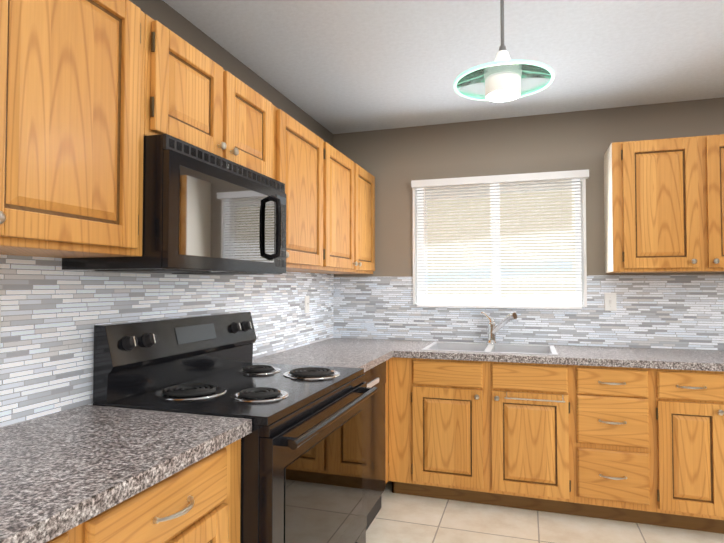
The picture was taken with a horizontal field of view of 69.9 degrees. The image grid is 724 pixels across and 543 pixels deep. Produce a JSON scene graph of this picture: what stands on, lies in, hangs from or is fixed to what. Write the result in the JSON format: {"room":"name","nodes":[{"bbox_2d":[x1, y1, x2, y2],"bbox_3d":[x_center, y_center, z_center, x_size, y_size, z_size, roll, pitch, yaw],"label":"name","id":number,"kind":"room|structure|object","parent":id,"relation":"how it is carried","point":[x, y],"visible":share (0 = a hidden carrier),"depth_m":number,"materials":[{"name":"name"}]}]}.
{"room":"kitchen","nodes":[
{"label":"kitchen","id":0,"kind":"room"},
{"bbox_2d":[129,0,332,145],"bbox_3d":[-1.240,0.094,0.978,0.100,2.500,6.800,0,-2,18],"label":"wall","id":1,"kind":"structure","parent":0,"point":[172,19],"depth_m":2.59,"materials":[{"name":"paint"}]},
{"bbox_2d":[0,255,333,427],"bbox_3d":[-1.114,0.190,1.194,0.007,0.531,5.892,0,-2,18],"label":"backsplash","id":2,"kind":"structure","parent":1,"relation":"attached to","point":[53,313],"depth_m":1.76,"materials":[{"name":"tile"}]},
{"bbox_2d":[0,304,0,341],"bbox_3d":[-1.034,0.154,1.420,0.009,0.127,0.092,0,-2,18],"label":"electrical outlet","id":3,"kind":"object","parent":2,"relation":"attached to","point":[0,322],"visible":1,"depth_m":1.46,"materials":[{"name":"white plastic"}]},
{"bbox_2d":[305,296,308,312],"bbox_3d":[-0.367,0.223,3.510,0.017,0.117,0.072,0,-2,18],"label":"light switch","id":4,"kind":"object","parent":2,"relation":"attached to","point":[306,304],"visible":1,"depth_m":3.50,"materials":[{"name":"white plastic"}]},
{"bbox_2d":[0,0,374,273],"bbox_3d":[-0.936,-0.429,1.158,0.376,0.745,5.898,0,-2,18],"label":"upper cabinet","id":5,"kind":"object","parent":1,"relation":"attached to","point":[93,93],"visible":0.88,"depth_m":1.46,"materials":[{"name":"brown wood"}]},
{"bbox_2d":[62,134,285,274],"bbox_3d":[-0.627,-0.198,1.983,0.462,0.408,0.804,0,-2,18],"label":"microwave","id":6,"kind":"object","parent":5,"relation":"attached to","point":[205,212],"visible":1,"depth_m":1.72,"materials":[{"name":"black metal"}]},
{"bbox_2d":[163,0,723,133],"bbox_3d":[0.905,-1.224,0.333,4.600,0.100,6.800,0,-2,18],"label":"ceiling","id":7,"kind":"structure","parent":0,"point":[339,66],"depth_m":2.61,"materials":[{"name":"paint"}]},
{"bbox_2d":[454,0,553,101],"bbox_3d":[0.490,-0.864,1.809,0.337,0.540,0.337,0,-2,18],"label":"pendant light","id":8,"kind":"object","parent":7,"relation":"hanging from","point":[502,75],"visible":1,"depth_m":1.76,"materials":[{"name":"glass"}]},
{"bbox_2d":[333,97,723,462],"bbox_3d":[1.894,0.160,3.413,4.400,2.500,0.140,0,-2,18],"label":"wall","id":9,"kind":"structure","parent":0,"point":[394,162],"depth_m":3.65,"materials":[{"name":"paint"}]},
{"bbox_2d":[412,178,586,306],"bbox_3d":[0.956,-0.187,3.700,1.179,0.860,0.140,0,-2,18],"label":"window","id":10,"kind":"structure","parent":9,"relation":"in","point":[583,258],"depth_m":3.72,"materials":[{"name":"white plastic"}]},
{"bbox_2d":[411,169,588,308],"bbox_3d":[0.940,-0.207,3.619,1.197,0.924,0.064,0,-2,18],"label":"window blinds","id":11,"kind":"object","parent":10,"relation":"attached to","point":[529,178],"visible":1,"depth_m":3.61,"materials":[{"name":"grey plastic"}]},
{"bbox_2d":[333,275,723,350],"bbox_3d":[1.728,0.270,3.386,4.100,0.491,0.007,0,-2,18],"label":"backsplash","id":12,"kind":"structure","parent":9,"relation":"attached to","point":[671,311],"depth_m":3.47,"materials":[{"name":"tile"}]},
{"bbox_2d":[604,293,616,310],"bbox_3d":[1.634,0.200,3.405,0.072,0.117,0.017,0,-2,18],"label":"light switch","id":13,"kind":"object","parent":12,"relation":"attached to","point":[610,302],"visible":1,"depth_m":3.41,"materials":[{"name":"white plastic"}]},
{"bbox_2d":[604,134,723,272],"bbox_3d":[2.643,-0.396,2.918,2.284,0.785,0.376,0,-2,18],"label":"upper cabinet","id":14,"kind":"object","parent":9,"relation":"attached to","point":[663,205],"visible":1,"depth_m":3.03,"materials":[{"name":"brown wood"}]},
{"bbox_2d":[366,463,723,542],"bbox_3d":[0.889,1.373,0.215,4.400,0.100,6.500,0,-2,18],"label":"floor","id":15,"kind":"structure","parent":0,"point":[402,518],"depth_m":2.82,"materials":[{"name":"tile"}]},
{"bbox_2d":[46,517,93,542],"bbox_3d":[-0.904,0.903,0.802,0.610,0.872,0.550,0,-2,18],"label":"base cabinet","id":16,"kind":"object","parent":15,"relation":"on","point":[84,532],"depth_m":1.00,"materials":[{"name":"brown wood"}]},
{"bbox_2d":[0,405,251,542],"bbox_3d":[-1.166,0.422,-0.029,0.627,0.040,3.542,0,-2,18],"label":"countertop","id":17,"kind":"structure","parent":16,"relation":"on","point":[62,472],"depth_m":1.22,"materials":[{"name":"stone"}]},
{"bbox_2d":[94,439,240,542],"bbox_3d":[-0.728,0.918,1.355,0.610,0.872,0.610,0,-2,18],"label":"base cabinet","id":18,"kind":"object","parent":15,"relation":"on","point":[199,501],"depth_m":1.29,"materials":[{"name":"brown wood"}]},
{"bbox_2d":[93,312,377,542],"bbox_3d":[-0.413,0.783,2.095,0.739,1.182,0.969,0,-2,18],"label":"stove","id":19,"kind":"object","parent":15,"relation":"on","point":[304,461],"visible":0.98,"depth_m":1.90,"materials":[{"name":"black metal"}]},
{"bbox_2d":[364,361,385,530],"bbox_3d":[-0.229,0.960,2.875,0.606,0.872,0.608,0,-2,18],"label":"dishwasher","id":20,"kind":"object","parent":15,"relation":"on","point":[375,376],"visible":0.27,"depth_m":2.88,"materials":[{"name":"black metal"}]},
{"bbox_2d":[385,360,387,483],"bbox_3d":[-0.138,0.970,3.251,0.588,0.873,0.155,0,-2,18],"label":"base cabinet","id":21,"kind":"object","parent":15,"relation":"on","point":[386,426],"visible":0.04,"depth_m":3.19,"materials":[{"name":"brown wood"}]},
{"bbox_2d":[252,346,395,371],"bbox_3d":[-0.224,0.503,2.939,0.627,0.040,0.727,0,-2,18],"label":"countertop","id":22,"kind":"structure","parent":21,"relation":"on","point":[366,357],"depth_m":2.95,"materials":[{"name":"stone"}]},
{"bbox_2d":[306,338,723,371],"bbox_3d":[1.610,0.507,3.075,4.042,0.040,0.642,0,-2,18],"label":"countertop","id":23,"kind":"structure","parent":21,"relation":"on","point":[679,359],"depth_m":3.03,"materials":[{"name":"stone"}]},
{"bbox_2d":[421,341,557,354],"bbox_3d":[0.828,0.589,3.349,0.800,0.197,0.505,0,-2,18],"label":"sink","id":24,"kind":"object","parent":23,"relation":"in","point":[496,348],"visible":0.23,"depth_m":3.48,"materials":[{"name":"white ceramic"}]},
{"bbox_2d":[481,311,516,343],"bbox_3d":[0.923,0.383,3.498,0.245,0.222,0.200,0,-2,18],"label":"faucet","id":25,"kind":"object","parent":23,"relation":"on","point":[493,329],"visible":1,"depth_m":3.53,"materials":[{"name":"silver metal"}]},
{"bbox_2d":[389,357,488,504],"bbox_3d":[0.539,0.974,3.415,0.601,0.872,0.610,0,-2,18],"label":"base cabinet","id":26,"kind":"object","parent":15,"relation":"on","point":[439,408],"depth_m":3.13,"materials":[{"name":"brown wood"}]},
{"bbox_2d":[489,361,576,515],"bbox_3d":[1.048,0.970,3.254,0.467,0.872,0.610,0,-2,18],"label":"base cabinet","id":27,"kind":"object","parent":15,"relation":"on","point":[533,406],"depth_m":2.97,"materials":[{"name":"brown wood"}]},
{"bbox_2d":[577,365,660,525],"bbox_3d":[1.464,0.966,3.122,0.404,0.872,0.610,0,-2,18],"label":"base cabinet","id":28,"kind":"object","parent":15,"relation":"on","point":[637,445],"depth_m":2.83,"materials":[{"name":"brown wood"}]},
{"bbox_2d":[657,369,723,533],"bbox_3d":[1.826,0.963,3.007,0.357,0.872,0.610,0,-2,18],"label":"base cabinet","id":29,"kind":"object","parent":15,"relation":"on","point":[690,403],"depth_m":2.73,"materials":[{"name":"brown wood"}]},
{"label":"outside","id":30,"kind":"structure","parent":0,"visible":0},
{"bbox_2d":[427,191,575,297],"bbox_3d":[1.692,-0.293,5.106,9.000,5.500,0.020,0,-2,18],"label":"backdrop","id":31,"kind":"structure","parent":30,"point":[503,241],"depth_m":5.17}
]}

